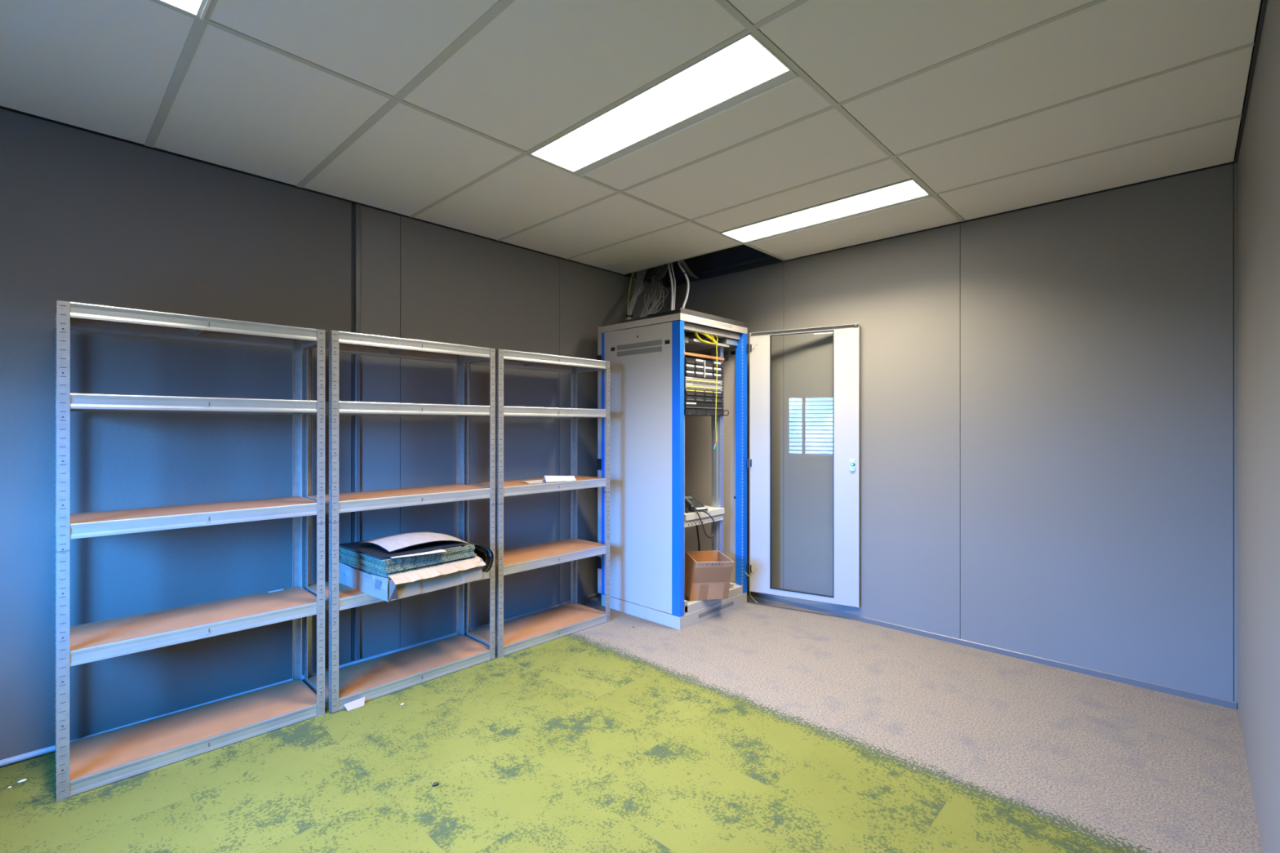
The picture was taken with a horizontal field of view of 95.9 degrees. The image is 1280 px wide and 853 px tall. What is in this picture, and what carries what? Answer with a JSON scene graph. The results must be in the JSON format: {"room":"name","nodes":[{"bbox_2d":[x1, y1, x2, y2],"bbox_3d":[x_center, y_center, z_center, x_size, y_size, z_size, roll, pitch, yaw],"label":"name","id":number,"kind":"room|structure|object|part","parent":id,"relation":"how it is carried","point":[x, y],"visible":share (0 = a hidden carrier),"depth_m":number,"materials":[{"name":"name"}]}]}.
{"room":"server storage room","nodes":[
{"label":"server storage room","id":0,"kind":"room"},
{"bbox_2d":[0,106,667,759],"bbox_3d":[-1.512,-0.228,3.453,0.120,3.150,5.227,0,0,44],"label":"wall","id":1,"kind":"structure","parent":0,"point":[87,216],"depth_m":2.81,"materials":[{"name":"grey paint"}]},
{"bbox_2d":[0,592,601,767],"bbox_3d":[-1.480,1.330,3.375,0.024,0.024,4.940,0,0,44],"label":"baseboard","id":2,"kind":"structure","parent":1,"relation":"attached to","point":[28,755],"depth_m":3.01,"materials":[{"name":"grey"}]},
{"bbox_2d":[351,203,360,662],"bbox_3d":[-1.607,0.045,3.264,0.021,2.604,0.044,0,0,44],"label":"trim","id":3,"kind":"structure","parent":1,"relation":"attached to","point":[356,209],"depth_m":3.26,"materials":[{"name":"grey metal"}]},
{"bbox_2d":[648,297,663,314],"bbox_3d":[0.140,0.119,5.065,0.054,2.460,0.140,0,0,44],"label":"cable","id":4,"kind":"object","parent":1,"relation":"attached to","point":[661,304],"visible":0.04,"depth_m":5.06,"materials":[{"name":"grey plastic"}]},
{"bbox_2d":[0,0,1261,275],"bbox_3d":[0.342,-1.283,1.677,5.005,0.036,5.000,0,0,44],"label":"ceiling","id":5,"kind":"structure","parent":0,"point":[433,111],"depth_m":2.23,"materials":[{"name":"beige"}]},
{"bbox_2d":[158,0,211,20],"bbox_3d":[-1.030,-1.290,1.262,1.194,0.064,0.320,0,0,44],"label":"ceiling light","id":6,"kind":"object","parent":5,"relation":"attached to","point":[198,8],"visible":1,"depth_m":1.74,"materials":[{"name":"grey plastic"}]},
{"bbox_2d":[166,0,200,12],"bbox_3d":[-1.027,-1.270,1.265,1.180,0.004,0.273,0,0,44],"label":"diffuser","id":7,"kind":"object","parent":6,"relation":"attached to","point":[188,6],"depth_m":1.74,"materials":[{"name":"white plastic"}]},
{"bbox_2d":[529,32,799,176],"bbox_3d":[0.032,-1.289,2.380,1.194,0.064,0.316,0,0,44],"label":"ceiling light","id":8,"kind":"object","parent":5,"relation":"attached to","point":[744,69],"visible":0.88,"depth_m":2.28,"materials":[{"name":"grey plastic"}]},
{"bbox_2d":[720,177,932,244],"bbox_3d":[1.067,-1.288,3.471,1.194,0.064,0.306,0,0,44],"label":"ceiling light","id":9,"kind":"object","parent":5,"relation":"attached to","point":[907,191],"visible":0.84,"depth_m":3.39,"materials":[{"name":"grey plastic"}]},
{"bbox_2d":[0,595,1262,852],"bbox_3d":[0.343,1.396,1.678,5.214,0.100,5.207,0,0,44],"label":"floor","id":10,"kind":"structure","parent":0,"point":[766,726],"depth_m":2.29,"materials":[{"name":"carpet"}]},
{"bbox_2d":[54,300,325,802],"bbox_3d":[-1.919,0.447,2.520,0.388,1.798,0.887,0,0,44],"label":"shelving unit","id":11,"kind":"object","parent":10,"relation":"on","point":[82,765],"visible":1,"depth_m":2.42,"materials":[{"name":"metal"}]},
{"bbox_2d":[343,697,364,711],"bbox_3d":[-1.363,1.329,2.763,0.020,0.035,0.097,0,0,44],"label":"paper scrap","id":12,"kind":"object","parent":10,"relation":"on","point":[358,703],"visible":1,"depth_m":2.76,"materials":[{"name":"white paper"}]},
{"bbox_2d":[304,329,495,714],"bbox_3d":[-1.282,0.448,3.159,0.388,1.798,0.887,0,0,44],"label":"shelving unit","id":13,"kind":"object","parent":10,"relation":"on","point":[378,677],"visible":0.91,"depth_m":3.02,"materials":[{"name":"grey metal"}]},
{"bbox_2d":[338,555,485,601],"bbox_3d":[-1.211,0.760,3.060,0.596,0.117,0.534,0,0,40],"label":"carton","id":14,"kind":"object","parent":13,"relation":"on","point":[406,584],"visible":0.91,"depth_m":2.87,"materials":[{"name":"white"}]},
{"bbox_2d":[374,579,381,590],"bbox_3d":[-1.245,0.752,2.744,0.060,0.043,0.001,0,0,40],"label":"print","id":15,"kind":"object","parent":14,"relation":"attached to","point":[377,583],"depth_m":2.75},
{"bbox_3d":[-1.235,0.810,3.077,0.500,0.008,0.490,0,0,39],"label":"tile","id":16,"kind":"structure","parent":14,"relation":"in","visible":0},
{"bbox_3d":[-1.233,0.801,3.074,0.500,0.009,0.490,0,0,39],"label":"tile","id":17,"kind":"structure","parent":16,"relation":"on","visible":0},
{"bbox_3d":[-1.245,0.791,3.080,0.500,0.008,0.490,0,0,39],"label":"tile","id":18,"kind":"structure","parent":17,"relation":"on","visible":0},
{"bbox_3d":[-1.227,0.782,3.079,0.500,0.008,0.490,0,0,40],"label":"tile","id":19,"kind":"structure","parent":18,"relation":"on","visible":0},
{"bbox_3d":[-1.238,0.773,3.075,0.500,0.009,0.490,0,0,39],"label":"tile","id":20,"kind":"structure","parent":19,"relation":"on","visible":0},
{"bbox_3d":[-1.236,0.763,3.072,0.500,0.008,0.490,0,0,40],"label":"tile","id":21,"kind":"structure","parent":20,"relation":"on","visible":0},
{"bbox_3d":[-1.237,0.754,3.082,0.500,0.008,0.490,0,0,39],"label":"tile","id":22,"kind":"structure","parent":21,"relation":"on","visible":0},
{"bbox_3d":[-1.233,0.744,3.083,0.500,0.009,0.490,0,0,40],"label":"tile","id":23,"kind":"structure","parent":22,"relation":"on","visible":0},
{"bbox_3d":[-1.233,0.735,3.073,0.500,0.008,0.490,0,0,40],"label":"tile","id":24,"kind":"structure","parent":23,"relation":"on","visible":0},
{"bbox_2d":[338,540,476,580],"bbox_3d":[-1.240,0.671,3.070,0.518,0.118,0.520,0,0,40],"label":"tiles","id":25,"kind":"object","parent":24,"relation":"on","point":[372,549],"depth_m":2.91,"materials":[{"name":"green carpet"}]},
{"bbox_2d":[347,546,461,560],"bbox_3d":[-1.222,0.634,3.003,0.375,0.002,0.424,0,0,40],"label":"cardboard sheet","id":26,"kind":"object","parent":25,"relation":"on","point":[449,548],"visible":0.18,"depth_m":2.85,"materials":[{"name":"cardboard"}]},
{"bbox_2d":[389,548,446,558],"bbox_3d":[-1.179,0.628,2.939,0.270,0.008,0.300,0,0,-43],"label":"paper sheet","id":27,"kind":"object","parent":26,"relation":"on","point":[439,550],"visible":0.27,"depth_m":2.87,"materials":[{"name":"grey paper"}]},
{"bbox_2d":[358,532,482,552],"bbox_3d":[-1.161,0.629,3.085,0.325,0.124,0.530,0,0,40],"label":"paper sheet","id":28,"kind":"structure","parent":25,"relation":"on","point":[393,543],"depth_m":2.96,"materials":[{"name":"white paper"}]},
{"bbox_2d":[473,545,484,561],"bbox_3d":[-1.057,0.715,3.184,0.240,0.165,0.306,0,0,40],"label":"sheet","id":29,"kind":"object","parent":25,"relation":"on","point":[479,553],"visible":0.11,"depth_m":3.24,"materials":[{"name":"black plastic"}]},
{"bbox_2d":[476,545,487,569],"bbox_3d":[-1.050,0.716,3.184,0.250,0.168,0.313,0,0,40],"label":"sheet","id":30,"kind":"object","parent":29,"relation":"on","point":[482,549],"visible":0.13,"depth_m":3.22,"materials":[{"name":"black plastic"}]},
{"bbox_2d":[460,545,488,571],"bbox_3d":[-1.044,0.717,3.183,0.261,0.170,0.321,0,0,40],"label":"sheet","id":31,"kind":"object","parent":30,"relation":"on","point":[485,549],"visible":0.12,"depth_m":3.22,"materials":[{"name":"black plastic"}]},
{"bbox_2d":[440,545,491,572],"bbox_3d":[-1.038,0.718,3.183,0.272,0.172,0.328,0,0,40],"label":"sheet","id":32,"kind":"object","parent":31,"relation":"on","point":[488,551],"visible":0.15,"depth_m":3.22,"materials":[{"name":"black plastic"}]},
{"bbox_2d":[441,541,493,572],"bbox_3d":[-1.031,0.719,3.183,0.282,0.174,0.336,0,0,40],"label":"sheet","id":33,"kind":"object","parent":32,"relation":"on","point":[489,549],"visible":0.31,"depth_m":3.21,"materials":[{"name":"black plastic"}]},
{"bbox_2d":[404,337,471,346],"bbox_3d":[-1.131,-0.456,3.210,0.121,0.014,0.400,0,0,41],"label":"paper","id":34,"kind":"object","parent":13,"relation":"on","point":[405,338],"visible":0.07,"depth_m":3.12,"materials":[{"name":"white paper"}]},
{"bbox_2d":[431,782,439,786],"bbox_3d":[-0.766,1.341,2.167,0.018,0.010,0.025,0,0,23],"label":"pebble","id":35,"kind":"object","parent":10,"relation":"on","point":[434,784],"visible":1,"depth_m":2.16,"materials":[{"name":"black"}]},
{"bbox_2d":[464,348,609,658],"bbox_3d":[-0.653,0.449,3.807,0.388,1.798,0.887,0,0,44],"label":"shelving unit","id":36,"kind":"object","parent":10,"relation":"on","point":[520,633],"visible":0.91,"depth_m":3.69,"materials":[{"name":"grey metal"}]},
{"bbox_2d":[523,480,555,483],"bbox_3d":[-0.650,0.355,3.729,0.210,0.004,0.150,0,0,-37],"label":"paper","id":37,"kind":"object","parent":36,"relation":"on","point":[533,481],"visible":0.76,"depth_m":3.71,"materials":[{"name":"grey paper"}]},
{"bbox_2d":[542,475,576,482],"bbox_3d":[-0.551,0.335,3.785,0.210,0.043,0.172,0,0,-32],"label":"folded paper","id":38,"kind":"object","parent":37,"relation":"on","point":[546,478],"visible":0.98,"depth_m":3.72,"materials":[{"name":"grey paper"}]},
{"bbox_2d":[596,307,859,630],"bbox_3d":[0.600,0.281,4.181,1.602,2.135,1.007,0,0,44],"label":"rack","id":39,"kind":"object","parent":10,"relation":"on","point":[660,455],"depth_m":4.14,"materials":[{"name":"beige metal"}]},
{"bbox_3d":[-0.029,0.253,4.651,0.035,2.010,0.808,0,0,44],"label":"door","id":40,"kind":"part","parent":39,"relation":"part of","materials":[{"name":"grey"}]},
{"bbox_3d":[-0.262,0.279,4.357,0.030,1.966,0.050,0,0,44],"label":"corner post","id":41,"kind":"part","parent":39,"relation":"part of","materials":[{"name":"blue"}]},
{"bbox_2d":[626,272,632,315],"bbox_3d":[-0.083,-1.061,4.624,0.042,0.624,0.387,0,0,8],"label":"cable","id":42,"kind":"object","parent":39,"relation":"attached to","point":[632,273],"visible":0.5,"depth_m":4.70,"materials":[{"name":"green plastic"}]},
{"bbox_2d":[628,274,637,315],"bbox_3d":[-0.030,-1.095,4.679,0.057,0.698,0.537,0,0,12],"label":"cable","id":43,"kind":"object","parent":39,"relation":"attached to","point":[637,274],"visible":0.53,"depth_m":4.48,"materials":[{"name":"grey plastic"}]},
{"bbox_2d":[627,270,641,319],"bbox_3d":[-0.020,-1.095,4.629,0.025,0.699,0.508,0,0,18],"label":"cable","id":44,"kind":"object","parent":39,"relation":"attached to","point":[641,270],"visible":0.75,"depth_m":4.51,"materials":[{"name":"grey plastic"}]},
{"bbox_2d":[626,271,643,319],"bbox_3d":[-0.022,-1.095,4.664,0.097,0.699,0.530,0,0,10],"label":"cable","id":45,"kind":"object","parent":39,"relation":"attached to","point":[635,272],"visible":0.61,"depth_m":4.61,"materials":[{"name":"grey plastic"}]},
{"bbox_2d":[629,271,644,319],"bbox_3d":[-0.013,-1.095,4.629,0.081,0.699,0.500,0,0,9],"label":"cable","id":46,"kind":"object","parent":39,"relation":"attached to","point":[637,272],"visible":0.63,"depth_m":4.61,"materials":[{"name":"grey plastic"}]},
{"bbox_2d":[631,270,642,315],"bbox_3d":[-0.018,-1.095,4.641,0.049,0.698,0.445,0,0,18],"label":"cable","id":47,"kind":"object","parent":39,"relation":"attached to","point":[642,270],"visible":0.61,"depth_m":4.65,"materials":[{"name":"grey plastic"}]},
{"bbox_2d":[629,273,644,305],"bbox_3d":[0.001,-1.095,4.638,0.038,0.699,0.510,0,0,24],"label":"cable","id":48,"kind":"object","parent":39,"relation":"attached to","point":[644,273],"visible":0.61,"depth_m":4.61,"materials":[{"name":"grey plastic"}]},
{"bbox_3d":[-0.007,0.278,4.091,0.703,1.960,0.014,0,0,44],"label":"panel","id":49,"kind":"part","parent":39,"relation":"part of","materials":[{"name":"beige metal"}]},
{"bbox_2d":[640,266,660,317],"bbox_3d":[0.074,-1.072,4.684,0.045,0.653,0.641,0,0,16],"label":"cable","id":50,"kind":"object","parent":39,"relation":"attached to","point":[660,266],"visible":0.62,"depth_m":4.75,"materials":[{"name":"grey plastic"}]},
{"bbox_2d":[641,266,660,317],"bbox_3d":[0.106,-1.067,4.668,0.180,0.643,0.612,0,0,13],"label":"cable","id":51,"kind":"object","parent":39,"relation":"attached to","point":[654,267],"visible":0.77,"depth_m":4.51,"materials":[{"name":"grey plastic"}]},
{"bbox_2d":[644,266,657,316],"bbox_3d":[0.091,-1.073,4.663,0.089,0.656,0.608,0,0,14],"label":"cable","id":52,"kind":"object","parent":39,"relation":"attached to","point":[657,266],"visible":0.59,"depth_m":4.88,"materials":[{"name":"grey plastic"}]},
{"bbox_2d":[646,266,657,315],"bbox_3d":[0.095,-1.072,4.670,0.082,0.653,0.657,0,0,7],"label":"cable","id":53,"kind":"object","parent":39,"relation":"attached to","point":[655,267],"visible":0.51,"depth_m":4.75,"materials":[{"name":"grey plastic"}]},
{"bbox_2d":[645,266,658,316],"bbox_3d":[0.103,-1.074,4.667,0.078,0.658,0.621,0,0,12],"label":"cable","id":54,"kind":"object","parent":39,"relation":"attached to","point":[658,266],"visible":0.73,"depth_m":4.55,"materials":[{"name":"grey plastic"}]},
{"bbox_2d":[643,265,661,316],"bbox_3d":[0.085,-1.064,4.660,0.044,0.638,0.550,0,0,18],"label":"cable","id":55,"kind":"object","parent":39,"relation":"attached to","point":[660,265],"visible":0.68,"depth_m":4.65,"materials":[{"name":"grey plastic"}]},
{"bbox_2d":[641,264,663,315],"bbox_3d":[0.127,-1.069,4.649,0.143,0.648,0.585,0,0,24],"label":"cable","id":56,"kind":"object","parent":39,"relation":"attached to","point":[663,264],"visible":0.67,"depth_m":4.50,"materials":[{"name":"grey plastic"}]},
{"bbox_2d":[640,266,667,317],"bbox_3d":[0.076,-1.071,4.667,0.121,0.651,0.632,0,0,23],"label":"cable","id":57,"kind":"object","parent":39,"relation":"attached to","point":[667,267],"visible":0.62,"depth_m":4.55,"materials":[{"name":"grey plastic"}]},
{"bbox_2d":[641,264,666,316],"bbox_3d":[0.096,-1.067,4.664,0.041,0.644,0.639,0,0,22],"label":"cable","id":58,"kind":"object","parent":39,"relation":"attached to","point":[666,264],"visible":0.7,"depth_m":4.68,"materials":[{"name":"grey plastic"}]},
{"bbox_2d":[651,267,658,311],"bbox_3d":[0.107,-1.069,4.665,0.145,0.648,0.587,0,0,16],"label":"cable","id":59,"kind":"object","parent":39,"relation":"attached to","point":[655,268],"visible":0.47,"depth_m":4.61,"materials":[{"name":"grey plastic"}]},
{"bbox_2d":[645,269,666,313],"bbox_3d":[0.117,-1.067,4.678,0.071,0.644,0.585,0,0,19],"label":"cable","id":60,"kind":"object","parent":39,"relation":"attached to","point":[665,269],"visible":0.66,"depth_m":4.66,"materials":[{"name":"grey plastic"}]},
{"bbox_2d":[653,266,662,313],"bbox_3d":[0.130,-1.072,4.678,0.144,0.653,0.630,0,0,17],"label":"cable","id":61,"kind":"object","parent":39,"relation":"attached to","point":[660,267],"visible":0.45,"depth_m":4.56,"materials":[{"name":"grey plastic"}]},
{"bbox_2d":[647,266,667,315],"bbox_3d":[0.156,-1.070,4.656,0.127,0.651,0.621,0,0,19],"label":"cable","id":62,"kind":"object","parent":39,"relation":"attached to","point":[667,266],"visible":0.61,"depth_m":4.48,"materials":[{"name":"grey plastic"}]},
{"bbox_2d":[651,265,664,311],"bbox_3d":[0.136,-1.067,4.668,0.148,0.644,0.619,0,0,21],"label":"cable","id":63,"kind":"object","parent":39,"relation":"attached to","point":[664,265],"visible":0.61,"depth_m":4.67,"materials":[{"name":"grey plastic"}]},
{"bbox_2d":[648,264,667,314],"bbox_3d":[0.132,-1.070,4.660,0.079,0.650,0.607,0,0,15],"label":"cable","id":64,"kind":"object","parent":39,"relation":"attached to","point":[667,264],"visible":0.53,"depth_m":4.69,"materials":[{"name":"grey plastic"}]},
{"bbox_2d":[649,266,668,314],"bbox_3d":[0.170,-1.065,4.654,0.159,0.639,0.646,0,0,14],"label":"cable","id":65,"kind":"object","parent":39,"relation":"attached to","point":[664,266],"visible":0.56,"depth_m":4.49,"materials":[{"name":"grey plastic"}]},
{"bbox_2d":[653,274,664,313],"bbox_3d":[0.141,-1.062,4.692,0.212,0.633,0.653,0,0,15],"label":"cable","id":66,"kind":"object","parent":39,"relation":"attached to","point":[655,274],"visible":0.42,"depth_m":4.46,"materials":[{"name":"grey plastic"}]},
{"bbox_2d":[667,263,673,310],"bbox_3d":[0.235,-1.089,4.470,0.027,0.633,0.313,0,0,-4],"label":"conduit","id":67,"kind":"object","parent":39,"relation":"attached to","point":[668,264],"visible":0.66,"depth_m":4.37,"materials":[{"name":"white plastic"}]},
{"bbox_2d":[671,262,675,310],"bbox_3d":[0.259,-1.093,4.468,0.028,0.642,0.313,0,0,-1],"label":"conduit","id":68,"kind":"object","parent":39,"relation":"attached to","point":[671,263],"visible":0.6,"depth_m":4.38,"materials":[{"name":"white plastic"}]},
{"bbox_3d":[0.265,-0.706,4.377,0.768,0.092,0.802,0,0,44],"label":"frame","id":69,"kind":"part","parent":39,"relation":"part of","materials":[{"name":"beige metal"}]},
{"bbox_3d":[0.255,0.279,3.862,0.071,1.966,0.044,0,0,44],"label":"corner post","id":70,"kind":"part","parent":39,"relation":"part of","materials":[{"name":"blue metal"}]},
{"bbox_2d":[677,261,689,308],"bbox_3d":[0.325,-1.090,4.423,0.060,0.635,0.367,0,0,-3],"label":"conduit","id":71,"kind":"object","parent":39,"relation":"attached to","point":[678,262],"visible":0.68,"depth_m":4.26,"materials":[{"name":"white plastic"}]},
{"bbox_3d":[0.272,-0.770,4.378,0.756,0.036,0.806,0,0,44],"label":"roof panel","id":72,"kind":"part","parent":39,"relation":"part of","materials":[{"name":"grey metal"}]},
{"bbox_3d":[0.284,0.298,4.056,0.034,1.900,0.092,0,0,-24],"label":"mounting rail","id":73,"kind":"part","parent":39,"relation":"part of","materials":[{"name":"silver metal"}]},
{"bbox_2d":[684,401,723,409],"bbox_3d":[0.428,-0.150,4.217,0.113,0.043,0.496,0,0,44],"label":"patchbay","id":74,"kind":"object","parent":39,"relation":"attached to","point":[686,405],"visible":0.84,"depth_m":4.18,"materials":[{"name":"black plastic"}]},
{"bbox_2d":[684,395,723,403],"bbox_3d":[0.428,-0.195,4.217,0.113,0.043,0.496,0,0,44],"label":"patchbay","id":75,"kind":"object","parent":39,"relation":"attached to","point":[686,398],"visible":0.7,"depth_m":4.16,"materials":[{"name":"black"}]},
{"bbox_2d":[684,389,723,397],"bbox_3d":[0.429,-0.239,4.216,0.114,0.043,0.496,0,0,44],"label":"patchbay","id":76,"kind":"object","parent":39,"relation":"attached to","point":[686,392],"visible":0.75,"depth_m":4.16,"materials":[{"name":"black plastic"}]},
{"bbox_2d":[684,382,723,391],"bbox_3d":[0.428,-0.284,4.218,0.111,0.043,0.496,0,0,44],"label":"patchbay","id":77,"kind":"object","parent":39,"relation":"attached to","point":[686,385],"visible":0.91,"depth_m":4.17,"materials":[{"name":"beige plastic"}]},
{"bbox_2d":[684,376,723,386],"bbox_3d":[0.428,-0.328,4.218,0.111,0.043,0.496,0,0,44],"label":"patchbay","id":78,"kind":"object","parent":39,"relation":"attached to","point":[686,380],"visible":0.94,"depth_m":4.17,"materials":[{"name":"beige plastic"}]},
{"bbox_2d":[684,369,723,380],"bbox_3d":[0.430,-0.373,4.216,0.117,0.043,0.496,0,0,44],"label":"patchbay","id":79,"kind":"object","parent":39,"relation":"attached to","point":[686,373],"visible":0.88,"depth_m":4.16,"materials":[{"name":"black plastic"}]},
{"bbox_2d":[684,363,723,373],"bbox_3d":[0.430,-0.417,4.216,0.117,0.043,0.496,0,0,44],"label":"patchbay","id":80,"kind":"object","parent":39,"relation":"attached to","point":[686,366],"visible":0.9,"depth_m":4.16,"materials":[{"name":"black plastic"}]},
{"bbox_2d":[684,357,723,368],"bbox_3d":[0.430,-0.462,4.216,0.117,0.043,0.496,0,0,44],"label":"patchbay","id":81,"kind":"object","parent":39,"relation":"attached to","point":[686,360],"visible":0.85,"depth_m":4.16,"materials":[{"name":"black plastic"}]},
{"bbox_2d":[684,514,724,527],"bbox_3d":[0.370,0.678,4.272,0.271,0.050,0.499,0,0,44],"label":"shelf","id":82,"kind":"object","parent":39,"relation":"attached to","point":[717,517],"visible":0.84,"depth_m":4.17,"materials":[{"name":"grey metal"}]},
{"bbox_2d":[696,524,699,551],"bbox_3d":[0.448,0.971,4.475,0.033,0.535,0.064,0,0,8],"label":"power cable","id":83,"kind":"object","parent":82,"relation":"hanging from","point":[698,538],"visible":0.45,"depth_m":4.46,"materials":[{"name":"black rubber"}]},
{"bbox_3d":[0.465,0.681,4.177,0.001,0.029,0.390,0,0,44],"label":"connector panel","id":84,"kind":"part","parent":82,"relation":"part of","materials":[{"name":"grey metal"}]},
{"bbox_3d":[0.464,-0.508,4.183,0.012,0.020,0.488,0,0,44],"label":"filler strip","id":85,"kind":"part","parent":39,"relation":"part of","materials":[{"name":"orange metal"}]},
{"bbox_2d":[684,505,724,520],"bbox_3d":[0.384,0.634,4.266,0.261,0.045,0.462,0,0,44],"label":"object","id":86,"kind":"object","parent":39,"relation":"attached to","point":[712,511],"visible":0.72,"depth_m":4.18,"materials":[{"name":"grey plastic"}]},
{"bbox_2d":[684,494,715,537],"bbox_3d":[0.382,0.635,4.205,0.235,0.331,0.256,0,0,-34],"label":"desk phone","id":87,"kind":"object","parent":86,"relation":"on","point":[691,504],"visible":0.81,"depth_m":4.14,"materials":[{"name":"black plastic"}]},
{"bbox_3d":[0.465,0.694,4.129,0.184,0.212,0.038,0,0,-34],"label":"handset cord","id":88,"kind":"part","parent":87,"relation":"part of","materials":[{"name":"black plastic"}]},
{"bbox_2d":[684,336,728,351],"bbox_3d":[0.371,-0.607,4.275,0.350,0.040,0.500,0,0,44],"label":"tray","id":89,"kind":"object","parent":39,"relation":"attached to","point":[691,344],"visible":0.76,"depth_m":4.27,"materials":[{"name":"beige metal"}]},
{"bbox_2d":[694,331,717,448],"bbox_3d":[0.472,-0.268,4.109,0.028,0.865,0.248,0,0,44],"label":"cable","id":90,"kind":"object","parent":89,"relation":"hanging from","point":[713,340],"visible":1,"depth_m":4.17,"materials":[{"name":"yellow plastic"}]},
{"bbox_2d":[684,408,728,416],"bbox_3d":[0.422,-0.103,4.223,0.215,0.046,0.498,0,0,44],"label":"switch","id":91,"kind":"object","parent":39,"relation":"attached to","point":[696,412],"visible":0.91,"depth_m":4.18,"materials":[{"name":"black plastic"}]},
{"bbox_2d":[684,551,733,600],"bbox_3d":[0.471,1.065,4.117,0.291,0.276,0.367,0,0,-9],"label":"cardboard box","id":92,"kind":"object","parent":39,"relation":"in","point":[708,574],"visible":0.99,"depth_m":4.00,"materials":[{"name":"beige cardboard"}]},
{"bbox_3d":[0.534,0.279,4.661,0.703,1.960,0.014,0,0,44],"label":"panel","id":93,"kind":"part","parent":39,"relation":"part of","materials":[{"name":"beige"}]},
{"bbox_3d":[0.268,1.218,4.369,0.742,0.089,0.698,0,0,44],"label":"frame","id":94,"kind":"part","parent":39,"relation":"part of","materials":[{"name":"grey metal"}]},
{"bbox_3d":[0.581,0.298,4.368,0.092,1.900,0.034,0,0,21],"label":"mounting rail","id":95,"kind":"part","parent":39,"relation":"part of","materials":[{"name":"silver metal"}]},
{"bbox_3d":[0.773,0.279,4.409,0.071,1.966,0.051,0,0,44],"label":"corner post","id":96,"kind":"part","parent":39,"relation":"part of","materials":[{"name":"blue metal"}]},
{"bbox_3d":[1.172,0.271,4.180,0.785,1.955,0.040,0,0,30],"label":"glass door","id":97,"kind":"part","parent":39,"relation":"part of","materials":[{"name":"grey glass"}]},
{"bbox_2d":[666,121,1240,709],"bbox_3d":[1.583,-0.227,4.023,3.784,3.150,0.140,0,0,44],"label":"wall","id":98,"kind":"structure","parent":0,"point":[1048,391],"depth_m":3.31,"materials":[{"name":"grey paint"}]},
{"bbox_2d":[679,260,697,279],"bbox_3d":[0.372,-1.302,4.720,0.028,0.074,0.530,0,0,24],"label":"cable","id":99,"kind":"object","parent":98,"relation":"attached to","point":[681,262],"visible":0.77,"depth_m":4.76,"materials":[{"name":"grey plastic"}]},
{"bbox_2d":[681,259,699,278],"bbox_3d":[0.388,-1.302,4.704,0.029,0.074,0.533,0,0,24],"label":"cable","id":100,"kind":"object","parent":98,"relation":"attached to","point":[682,260],"visible":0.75,"depth_m":4.75,"materials":[{"name":"grey plastic"}]},
{"bbox_2d":[746,590,1236,709],"bbox_3d":[1.562,1.331,3.966,3.531,0.034,0.008,0,0,44],"label":"baseboard","id":101,"kind":"structure","parent":98,"relation":"attached to","point":[1179,692],"depth_m":3.35,"materials":[{"name":"grey"}]},
{"bbox_2d":[1237,0,1279,852],"bbox_3d":[2.079,-0.228,1.871,0.100,3.150,2.577,0,0,44],"label":"wall","id":102,"kind":"structure","parent":0,"point":[1259,157],"depth_m":1.87,"materials":[{"name":"grey paint"}]},
{"bbox_2d":[1234,0,1267,163],"bbox_3d":[2.003,-1.262,1.862,0.022,0.005,2.456,0,0,44],"label":"trim","id":103,"kind":"structure","parent":102,"relation":"attached to","point":[1264,2],"depth_m":2.05,"materials":[{"name":"grey metal"}]}
]}

